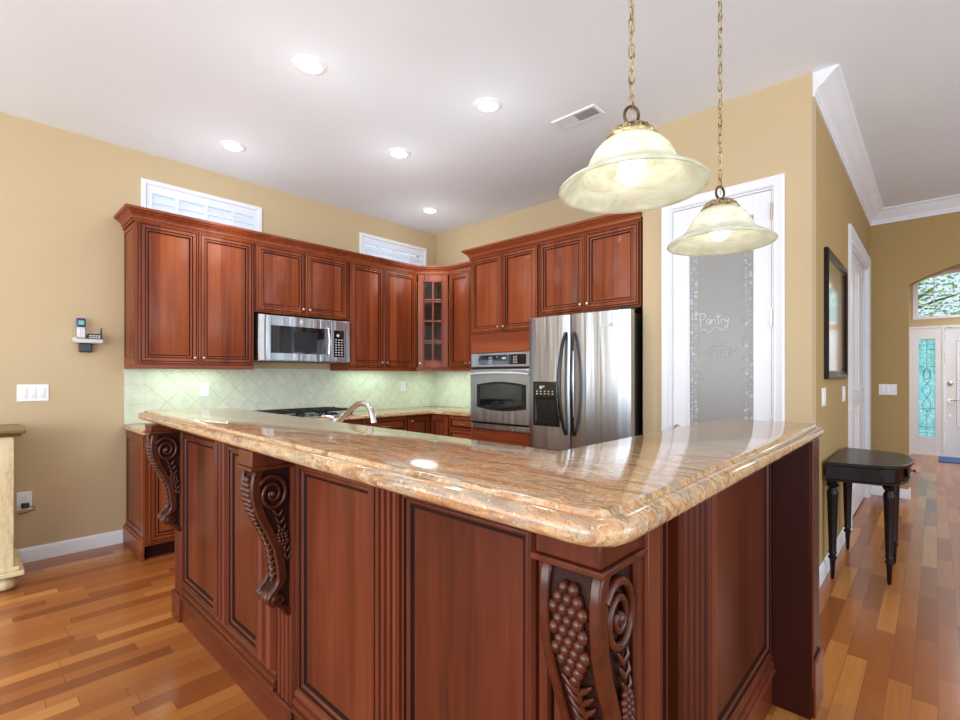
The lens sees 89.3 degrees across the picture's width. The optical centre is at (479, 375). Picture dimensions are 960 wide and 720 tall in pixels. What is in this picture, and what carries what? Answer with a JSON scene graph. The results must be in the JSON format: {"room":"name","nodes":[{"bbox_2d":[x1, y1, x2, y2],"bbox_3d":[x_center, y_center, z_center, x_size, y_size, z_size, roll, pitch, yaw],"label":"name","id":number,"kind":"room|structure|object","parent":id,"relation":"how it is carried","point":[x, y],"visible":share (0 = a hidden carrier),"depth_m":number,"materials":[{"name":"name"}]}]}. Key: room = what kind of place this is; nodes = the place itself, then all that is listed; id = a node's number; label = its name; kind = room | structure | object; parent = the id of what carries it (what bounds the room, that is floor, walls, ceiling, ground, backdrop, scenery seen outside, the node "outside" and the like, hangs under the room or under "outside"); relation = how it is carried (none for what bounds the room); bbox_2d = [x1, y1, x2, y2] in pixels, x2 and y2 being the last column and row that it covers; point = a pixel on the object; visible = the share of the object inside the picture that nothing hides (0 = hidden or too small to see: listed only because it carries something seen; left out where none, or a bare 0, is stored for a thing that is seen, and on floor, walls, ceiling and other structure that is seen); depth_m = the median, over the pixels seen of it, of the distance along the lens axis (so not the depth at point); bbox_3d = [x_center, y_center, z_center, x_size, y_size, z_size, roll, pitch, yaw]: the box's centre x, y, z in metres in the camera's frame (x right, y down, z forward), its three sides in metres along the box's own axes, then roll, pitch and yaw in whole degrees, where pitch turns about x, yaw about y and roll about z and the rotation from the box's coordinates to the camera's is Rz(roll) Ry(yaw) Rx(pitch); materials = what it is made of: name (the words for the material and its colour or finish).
{"room":"kitchen","nodes":[
{"label":"kitchen","id":0,"kind":"room"},
{"bbox_2d":[0,112,436,548],"bbox_3d":[-3.187,-0.245,3.443,0.160,3.070,7.860,0,0,43],"label":"wall","id":1,"kind":"structure","parent":0,"point":[62,191],"depth_m":3.55,"materials":[{"name":"beige paint"}]},
{"bbox_2d":[16,491,31,510],"bbox_3d":[-3.150,0.865,3.359,0.010,0.125,0.078,0,0,43],"label":"wall outlet","id":2,"kind":"object","parent":1,"relation":"attached to","point":[22,497],"visible":0.91,"depth_m":3.35,"materials":[{"name":"white plastic"}]},
{"bbox_2d":[18,502,35,514],"bbox_3d":[-3.123,0.913,3.348,0.045,0.079,0.089,0,0,43],"label":"plug adapter","id":3,"kind":"object","parent":2,"relation":"attached to","point":[23,505],"visible":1,"depth_m":3.33,"materials":[{"name":"black plastic"}]},
{"bbox_2d":[17,384,48,401],"bbox_3d":[-3.118,0.118,3.392,0.010,0.118,0.165,0,0,43],"label":"light switch","id":4,"kind":"object","parent":1,"relation":"attached to","point":[29,392],"visible":1,"depth_m":3.39,"materials":[{"name":"white plastic"}]},
{"bbox_2d":[18,529,122,562],"bbox_3d":[-4.263,1.240,2.169,0.014,0.100,4.530,0,0,43],"label":"baseboard","id":5,"kind":"structure","parent":1,"relation":"attached to","point":[34,553],"depth_m":3.53,"materials":[{"name":"white paint"}]},
{"bbox_2d":[72,328,102,351],"bbox_3d":[-2.887,-0.268,3.577,0.095,0.185,0.176,0,0,43],"label":"phone base","id":6,"kind":"object","parent":1,"relation":"attached to","point":[85,345],"visible":1,"depth_m":3.56,"materials":[{"name":"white plastic"}]},
{"bbox_2d":[76,318,85,338],"bbox_3d":[-2.913,-0.348,3.549,0.045,0.150,0.052,0,0,43],"label":"handset","id":7,"kind":"object","parent":6,"relation":"in","point":[80,322],"visible":0.99,"depth_m":3.54,"materials":[{"name":"white plastic"}]},
{"bbox_2d":[124,221,253,369],"bbox_3d":[-2.331,-0.608,3.943,0.394,1.105,0.848,0,0,43],"label":"upper cabinet","id":8,"kind":"object","parent":1,"relation":"attached to","point":[189,295],"visible":0.98,"depth_m":3.77,"materials":[{"name":"brown wood"}]},
{"bbox_2d":[114,203,470,274],"bbox_3d":[-1.246,-1.177,4.516,1.178,0.094,3.295,0,0,43],"label":"crown molding","id":9,"kind":"structure","parent":8,"relation":"attached to","point":[129,213],"depth_m":4.19,"materials":[{"name":"brown wood"}]},
{"bbox_2d":[141,178,261,231],"bbox_3d":[-2.402,-1.335,4.232,0.134,0.470,0.945,0,0,43],"label":"window","id":10,"kind":"structure","parent":1,"relation":"in","point":[149,188],"depth_m":4.16,"materials":[{"name":"white glass"}]},
{"bbox_2d":[200,384,208,395],"bbox_3d":[-2.369,0.120,4.179,0.010,0.108,0.068,0,0,43],"label":"wall outlet","id":11,"kind":"object","parent":1,"relation":"attached to","point":[204,388],"visible":1,"depth_m":4.18,"materials":[{"name":"white plastic"}]},
{"bbox_2d":[124,368,470,423],"bbox_3d":[-1.194,0.152,4.522,1.270,0.445,3.238,0,0,43],"label":"backsplash","id":12,"kind":"structure","parent":1,"relation":"attached to","point":[258,388],"depth_m":4.71,"materials":[{"name":"tile"}]},
{"bbox_2d":[254,244,347,320],"bbox_3d":[-1.728,-0.856,4.586,0.394,0.608,0.905,0,0,43],"label":"upper cabinet","id":13,"kind":"object","parent":1,"relation":"attached to","point":[289,283],"visible":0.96,"depth_m":4.43,"materials":[{"name":"brown wood"}]},
{"bbox_2d":[254,314,349,363],"bbox_3d":[-1.699,-0.328,4.553,0.472,0.405,0.865,0,0,43],"label":"microwave","id":14,"kind":"object","parent":13,"relation":"attached to","point":[277,339],"visible":0.96,"depth_m":4.37,"materials":[{"name":"silver metal"}]},
{"bbox_2d":[330,262,415,370],"bbox_3d":[-1.119,-0.608,5.235,0.394,1.105,0.865,0,0,43],"label":"upper cabinet","id":15,"kind":"object","parent":1,"relation":"attached to","point":[381,301],"visible":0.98,"depth_m":5.08,"materials":[{"name":"brown wood"}]},
{"bbox_2d":[359,232,426,286],"bbox_3d":[-1.030,-1.335,5.694,0.134,0.470,0.955,0,0,43],"label":"window","id":16,"kind":"structure","parent":1,"relation":"in","point":[364,238],"depth_m":5.64,"materials":[{"name":"white paint"}]},
{"bbox_2d":[400,381,404,390],"bbox_3d":[-0.909,0.120,5.735,0.010,0.110,0.075,0,0,43],"label":"wall outlet","id":17,"kind":"object","parent":1,"relation":"attached to","point":[402,384],"visible":1,"depth_m":5.73,"materials":[{"name":"white plastic"}]},
{"bbox_2d":[416,275,449,370],"bbox_3d":[-0.535,-0.608,5.700,0.625,1.105,0.625,0,0,43],"label":"upper cabinet","id":18,"kind":"object","parent":1,"relation":"attached to","point":[433,300],"visible":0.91,"depth_m":5.44,"materials":[{"name":"brown wood"}]},
{"bbox_2d":[417,299,448,307],"bbox_3d":[-0.535,-0.861,5.697,0.559,0.012,0.559,0,0,43],"label":"shelf","id":19,"kind":"object","parent":18,"relation":"attached to","point":[437,304],"depth_m":5.73,"materials":[{"name":"brown wood"}]},
{"bbox_2d":[417,320,448,326],"bbox_3d":[-0.535,-0.621,5.697,0.559,0.012,0.559,0,0,43],"label":"shelf","id":20,"kind":"object","parent":18,"relation":"attached to","point":[427,324],"depth_m":5.69,"materials":[{"name":"brown wood"}]},
{"bbox_2d":[417,343,448,346],"bbox_3d":[-0.535,-0.371,5.697,0.559,0.012,0.559,0,0,43],"label":"shelf","id":21,"kind":"object","parent":18,"relation":"attached to","point":[426,344],"depth_m":5.63,"materials":[{"name":"brown wood"}]},
{"bbox_2d":[0,0,959,234],"bbox_3d":[2.099,-1.830,2.967,8.600,0.100,14.800,0,0,43],"label":"ceiling","id":22,"kind":"structure","parent":0,"point":[173,80],"depth_m":2.90,"materials":[{"name":"paint"}]},
{"bbox_2d":[219,140,246,151],"bbox_3d":[-1.912,-1.769,3.762,0.190,0.022,0.190,0,0,43],"label":"recessed light","id":23,"kind":"object","parent":22,"relation":"in","point":[230,145],"visible":1,"depth_m":3.73,"materials":[{"name":"white paint"}]},
{"bbox_2d":[292,54,326,75],"bbox_3d":[-0.973,-1.769,2.782,0.190,0.022,0.190,0,0,43],"label":"recessed light","id":24,"kind":"object","parent":22,"relation":"in","point":[308,64],"visible":1,"depth_m":2.76,"materials":[{"name":"white paint"}]},
{"bbox_2d":[387,147,410,158],"bbox_3d":[-0.646,-1.769,3.880,0.190,0.022,0.190,0,0,43],"label":"recessed light","id":25,"kind":"object","parent":22,"relation":"in","point":[400,153],"visible":1,"depth_m":3.85,"materials":[{"name":"white paint"}]},
{"bbox_2d":[421,207,438,212],"bbox_3d":[-0.536,-1.769,5.212,0.190,0.022,0.190,0,0,43],"label":"recessed light","id":26,"kind":"object","parent":22,"relation":"in","point":[425,209],"visible":1,"depth_m":5.18,"materials":[{"name":"white paint"}]},
{"bbox_2d":[474,97,501,112],"bbox_3d":[0.053,-1.769,3.192,0.190,0.022,0.190,0,0,43],"label":"recessed light","id":27,"kind":"object","parent":22,"relation":"in","point":[484,104],"visible":1,"depth_m":3.17,"materials":[{"name":"white paint"}]},
{"bbox_2d":[551,104,604,130],"bbox_3d":[0.672,-1.774,3.346,0.340,0.012,0.150,0,0,43],"label":"ceiling vent","id":28,"kind":"object","parent":22,"relation":"in","point":[592,111],"visible":1,"depth_m":3.33,"materials":[{"name":"white metal"}]},
{"bbox_2d":[559,0,710,213],"bbox_3d":[0.399,-1.134,1.280,0.380,1.290,0.380,0,0,43],"label":"pendant lamp","id":29,"kind":"object","parent":22,"relation":"hanging from","point":[636,168],"visible":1,"depth_m":1.29,"materials":[{"name":"white glass"}]},
{"bbox_2d":[667,0,777,256],"bbox_3d":[0.913,-1.140,1.849,0.380,1.279,0.380,0,0,43],"label":"pendant lamp","id":30,"kind":"object","parent":22,"relation":"hanging from","point":[722,227],"visible":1,"depth_m":1.84,"materials":[{"name":"white glass"}]},
{"bbox_2d":[0,454,959,719],"bbox_3d":[2.099,1.340,2.967,8.600,0.100,14.800,0,0,43],"label":"floor","id":31,"kind":"structure","parent":0,"point":[92,634],"depth_m":2.42,"materials":[{"name":"brown wood"}]},
{"bbox_2d":[0,424,25,590],"bbox_3d":[-3.452,0.808,2.601,0.575,0.964,1.460,0,0,43],"label":"sideboard","id":32,"kind":"object","parent":31,"relation":"on","point":[11,566],"visible":1,"depth_m":2.91,"materials":[{"name":"beige paint"}]},
{"bbox_2d":[123,430,174,561],"bbox_3d":[-2.235,0.851,3.866,0.609,0.879,0.880,0,0,43],"label":"base cabinet","id":33,"kind":"object","parent":31,"relation":"on","point":[145,535],"visible":0.3,"depth_m":3.46,"materials":[{"name":"brown wood"}]},
{"bbox_2d":[122,406,470,435],"bbox_3d":[-1.203,0.393,4.513,1.254,0.035,3.249,0,0,43],"label":"countertop","id":34,"kind":"structure","parent":33,"relation":"on","point":[441,410],"depth_m":4.99,"materials":[{"name":"beige stone"}]},
{"bbox_2d":[253,406,354,417],"bbox_3d":[-1.668,0.340,4.514,0.490,0.070,0.860,0,0,43],"label":"gas cooktop","id":35,"kind":"object","parent":34,"relation":"in","point":[314,412],"visible":0.73,"depth_m":4.48,"materials":[{"name":"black metal"}]},
{"bbox_2d":[342,419,360,424],"bbox_3d":[-1.629,0.851,4.511,0.609,0.879,0.880,0,0,43],"label":"base cabinet","id":36,"kind":"object","parent":31,"relation":"on","point":[358,421],"visible":0.02,"depth_m":4.58,"materials":[{"name":"brown wood"}]},
{"bbox_2d":[361,416,405,430],"bbox_3d":[-1.140,0.851,5.033,0.609,0.879,0.540,0,0,43],"label":"base cabinet","id":37,"kind":"object","parent":31,"relation":"on","point":[398,423],"visible":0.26,"depth_m":4.88,"materials":[{"name":"brown wood"}]},
{"bbox_2d":[406,414,449,436],"bbox_3d":[-0.546,0.851,5.483,0.860,0.879,0.920,0,0,43],"label":"base cabinet","id":38,"kind":"object","parent":31,"relation":"on","point":[436,424],"visible":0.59,"depth_m":5.17,"materials":[{"name":"brown wood"}]},
{"bbox_2d":[450,415,470,438],"bbox_3d":[0.006,0.851,5.158,0.380,0.879,0.629,0,0,43],"label":"base cabinet","id":39,"kind":"object","parent":31,"relation":"on","point":[460,426],"visible":0.21,"depth_m":4.96,"materials":[{"name":"brown wood"}]},
{"bbox_2d":[143,423,822,719],"bbox_3d":[-0.188,0.769,2.239,2.691,1.042,1.732,0,0,43],"label":"kitchen island","id":40,"kind":"object","parent":31,"relation":"on","point":[321,595],"visible":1,"depth_m":1.44,"materials":[{"name":"brown wood"}]},
{"bbox_2d":[138,408,823,547],"bbox_3d":[-0.297,0.221,2.358,3.023,0.052,1.835,0,0,43],"label":"countertop","id":41,"kind":"structure","parent":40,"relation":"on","point":[610,494],"depth_m":1.12,"materials":[{"name":"beige stone"}]},
{"bbox_3d":[-0.261,0.393,2.418,2.350,0.036,1.170,0,0,43],"label":"island countertop","id":42,"kind":"structure","parent":40,"relation":"on","visible":0},
{"bbox_2d":[321,401,376,422],"bbox_3d":[-0.758,0.257,2.809,0.526,0.237,0.072,0,0,43],"label":"kitchen faucet","id":43,"kind":"object","parent":42,"relation":"on","point":[355,405],"visible":0.66,"depth_m":2.75,"materials":[{"name":"silver metal"}]},
{"bbox_2d":[471,245,539,447],"bbox_3d":[0.421,0.062,4.713,0.825,2.455,0.709,0,0,43],"label":"tall cabinet","id":44,"kind":"object","parent":31,"relation":"on","point":[505,286],"visible":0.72,"depth_m":4.46,"materials":[{"name":"brown wood"}]},
{"bbox_2d":[469,351,528,432],"bbox_3d":[0.383,0.142,4.672,0.775,0.715,0.701,0,0,43],"label":"wall oven","id":45,"kind":"object","parent":44,"relation":"in","point":[499,381],"visible":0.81,"depth_m":4.47,"materials":[{"name":"metal"}]},
{"bbox_2d":[461,212,642,260],"bbox_3d":[0.734,-1.182,4.415,1.822,0.094,0.737,0,0,43],"label":"crown molding","id":46,"kind":"structure","parent":44,"relation":"on","point":[607,221],"depth_m":4.05,"materials":[{"name":"brown wood"}]},
{"bbox_2d":[529,306,642,450],"bbox_3d":[0.984,0.385,4.019,0.905,1.770,0.912,0,0,43],"label":"refrigerator","id":47,"kind":"object","parent":31,"relation":"on","point":[586,369],"visible":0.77,"depth_m":3.68,"materials":[{"name":"silver metal"}]},
{"bbox_2d":[825,447,915,584],"bbox_3d":[2.619,0.915,3.233,0.424,0.750,0.878,0,0,43],"label":"console table","id":48,"kind":"object","parent":31,"relation":"on","point":[889,470],"visible":1,"depth_m":3.06,"materials":[{"name":"brown wood"}]},
{"bbox_2d":[939,456,959,463],"bbox_3d":[7.439,1.282,7.213,0.920,0.013,0.600,0,0,43],"label":"door mat","id":49,"kind":"object","parent":31,"relation":"on","point":[941,458],"visible":1,"depth_m":7.43,"materials":[{"name":"blue fabric"}]},
{"bbox_2d":[437,199,642,407],"bbox_3d":[0.672,-0.245,5.101,3.200,3.070,0.160,0,0,43],"label":"wall","id":50,"kind":"structure","parent":0,"point":[551,214],"depth_m":5.36,"materials":[{"name":"beige paint"}]},
{"bbox_2d":[450,271,470,370],"bbox_3d":[-0.002,-0.608,5.347,0.650,1.105,0.384,0,0,43],"label":"upper cabinet","id":51,"kind":"object","parent":50,"relation":"attached to","point":[460,283],"visible":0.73,"depth_m":5.33,"materials":[{"name":"brown wood"}]},
{"bbox_2d":[540,219,642,316],"bbox_3d":[1.060,-0.838,4.114,0.915,0.655,0.709,0,0,43],"label":"upper cabinet","id":52,"kind":"object","parent":50,"relation":"attached to","point":[602,270],"visible":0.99,"depth_m":3.83,"materials":[{"name":"brown wood"}]},
{"bbox_2d":[643,72,815,433],"bbox_3d":[1.804,-0.245,3.450,1.030,3.070,0.700,0,0,43],"label":"wall","id":53,"kind":"structure","parent":0,"point":[769,131],"depth_m":2.97,"materials":[{"name":"beige paint"}]},
{"bbox_2d":[661,173,784,430],"bbox_3d":[1.590,0.035,3.214,0.750,2.510,0.177,0,0,43],"label":"door","id":54,"kind":"structure","parent":53,"relation":"in","point":[723,316],"depth_m":3.17,"materials":[{"name":"white paint"}]},
{"bbox_2d":[702,337,737,357],"bbox_3d":[1.582,-0.187,3.198,0.230,0.136,0.003,0,0,43],"label":"basket","id":55,"kind":"object","parent":54,"relation":"on","point":[712,347],"depth_m":3.20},
{"bbox_2d":[812,64,959,225],"bbox_3d":[4.616,-1.710,2.676,4.130,0.140,3.380,0,0,43],"label":"trim","id":56,"kind":"structure","parent":53,"relation":"attached to","point":[830,96],"depth_m":3.79,"materials":[{"name":"white paint"}]},
{"bbox_2d":[816,106,869,566],"bbox_3d":[4.468,-0.245,5.639,0.140,3.070,7.260,0,0,43],"label":"wall","id":57,"kind":"structure","parent":0,"point":[838,206],"depth_m":3.29,"materials":[{"name":"beige paint"}]},
{"bbox_2d":[822,388,825,406],"bbox_3d":[2.217,0.135,3.130,0.010,0.118,0.120,0,0,43],"label":"light switch","id":58,"kind":"object","parent":57,"relation":"attached to","point":[823,389],"visible":1,"depth_m":3.10,"materials":[{"name":"white plastic"}]},
{"bbox_2d":[819,527,844,587],"bbox_3d":[2.492,1.240,3.421,0.014,0.100,1.600,0,0,43],"label":"baseboard","id":59,"kind":"structure","parent":57,"relation":"attached to","point":[824,568],"depth_m":3.19,"materials":[{"name":"white paint"}]},
{"bbox_2d":[824,247,847,378],"bbox_3d":[2.562,-0.407,3.486,0.027,0.855,0.950,0,0,43],"label":"framed mirror","id":60,"kind":"object","parent":57,"relation":"attached to","point":[835,280],"visible":1,"depth_m":3.44,"materials":[{"name":"brown wood"}]},
{"bbox_2d":[829,260,843,370],"bbox_3d":[2.559,-0.407,3.488,0.003,0.747,0.842,0,0,43],"label":"mirror glass","id":61,"kind":"object","parent":60,"relation":"attached to","point":[836,276],"depth_m":3.48,"materials":[{"name":"beige mirror"}]},
{"bbox_2d":[842,386,845,401],"bbox_3d":[2.854,0.140,3.809,0.010,0.118,0.120,0,0,43],"label":"light switch","id":62,"kind":"object","parent":57,"relation":"attached to","point":[843,387],"visible":1,"depth_m":3.77,"materials":[{"name":"white plastic"}]},
{"bbox_2d":[848,223,870,530],"bbox_3d":[3.580,0.015,4.676,0.162,2.550,1.680,0,0,43],"label":"door","id":63,"kind":"structure","parent":57,"relation":"in","point":[857,270],"depth_m":4.71,"materials":[{"name":"white paint"}]},
{"bbox_2d":[870,211,959,488],"bbox_3d":[5.827,-0.245,3.967,4.130,3.070,0.160,0,0,43],"label":"wall","id":64,"kind":"structure","parent":0,"point":[903,254],"depth_m":5.16,"materials":[{"name":"beige paint"}]},
{"bbox_2d":[879,384,896,394],"bbox_3d":[4.374,0.145,5.214,0.150,0.115,0.010,0,0,43],"label":"light switch","id":65,"kind":"object","parent":64,"relation":"attached to","point":[884,389],"visible":1,"depth_m":5.21,"materials":[{"name":"white plastic"}]},
{"bbox_2d":[871,485,910,498],"bbox_3d":[4.415,1.240,5.237,0.376,0.100,0.173,0,0,32],"label":"baseboard","id":66,"kind":"structure","parent":64,"relation":"attached to","point":[875,490],"depth_m":5.23,"materials":[{"name":"white paint"}]},
{"bbox_2d":[909,266,959,326],"bbox_3d":[7.955,-0.245,7.455,5.800,3.070,0.160,0,0,43],"label":"wall","id":67,"kind":"structure","parent":0,"point":[940,321],"depth_m":7.95,"materials":[{"name":"beige paint"}]},
{"bbox_2d":[909,325,959,456],"bbox_3d":[7.829,0.240,7.460,1.890,2.100,0.125,0,0,43],"label":"door","id":68,"kind":"structure","parent":67,"relation":"in","point":[934,351],"depth_m":7.87,"materials":[{"name":"white paint"}]},
{"bbox_2d":[913,269,959,319],"bbox_3d":[7.848,-1.320,7.480,1.770,0.780,0.070,0,0,43],"label":"window","id":69,"kind":"structure","parent":67,"relation":"in","point":[915,286],"depth_m":7.91,"materials":[{"name":"white paint"}]},
{"label":"outside","id":70,"kind":"structure","parent":0,"visible":0},
{"bbox_3d":[18.177,1.415,17.912,26.000,0.150,29.000,0,0,43],"label":"ground","id":71,"kind":"structure","parent":70,"visible":0},
{"bbox_2d":[918,272,959,327],"bbox_3d":[10.775,-1.234,12.496,3.024,5.175,2.977,0,0,43],"label":"tree","id":72,"kind":"object","parent":71,"relation":"on","point":[949,295],"visible":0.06,"depth_m":11.89,"materials":[{"name":"green plant"}]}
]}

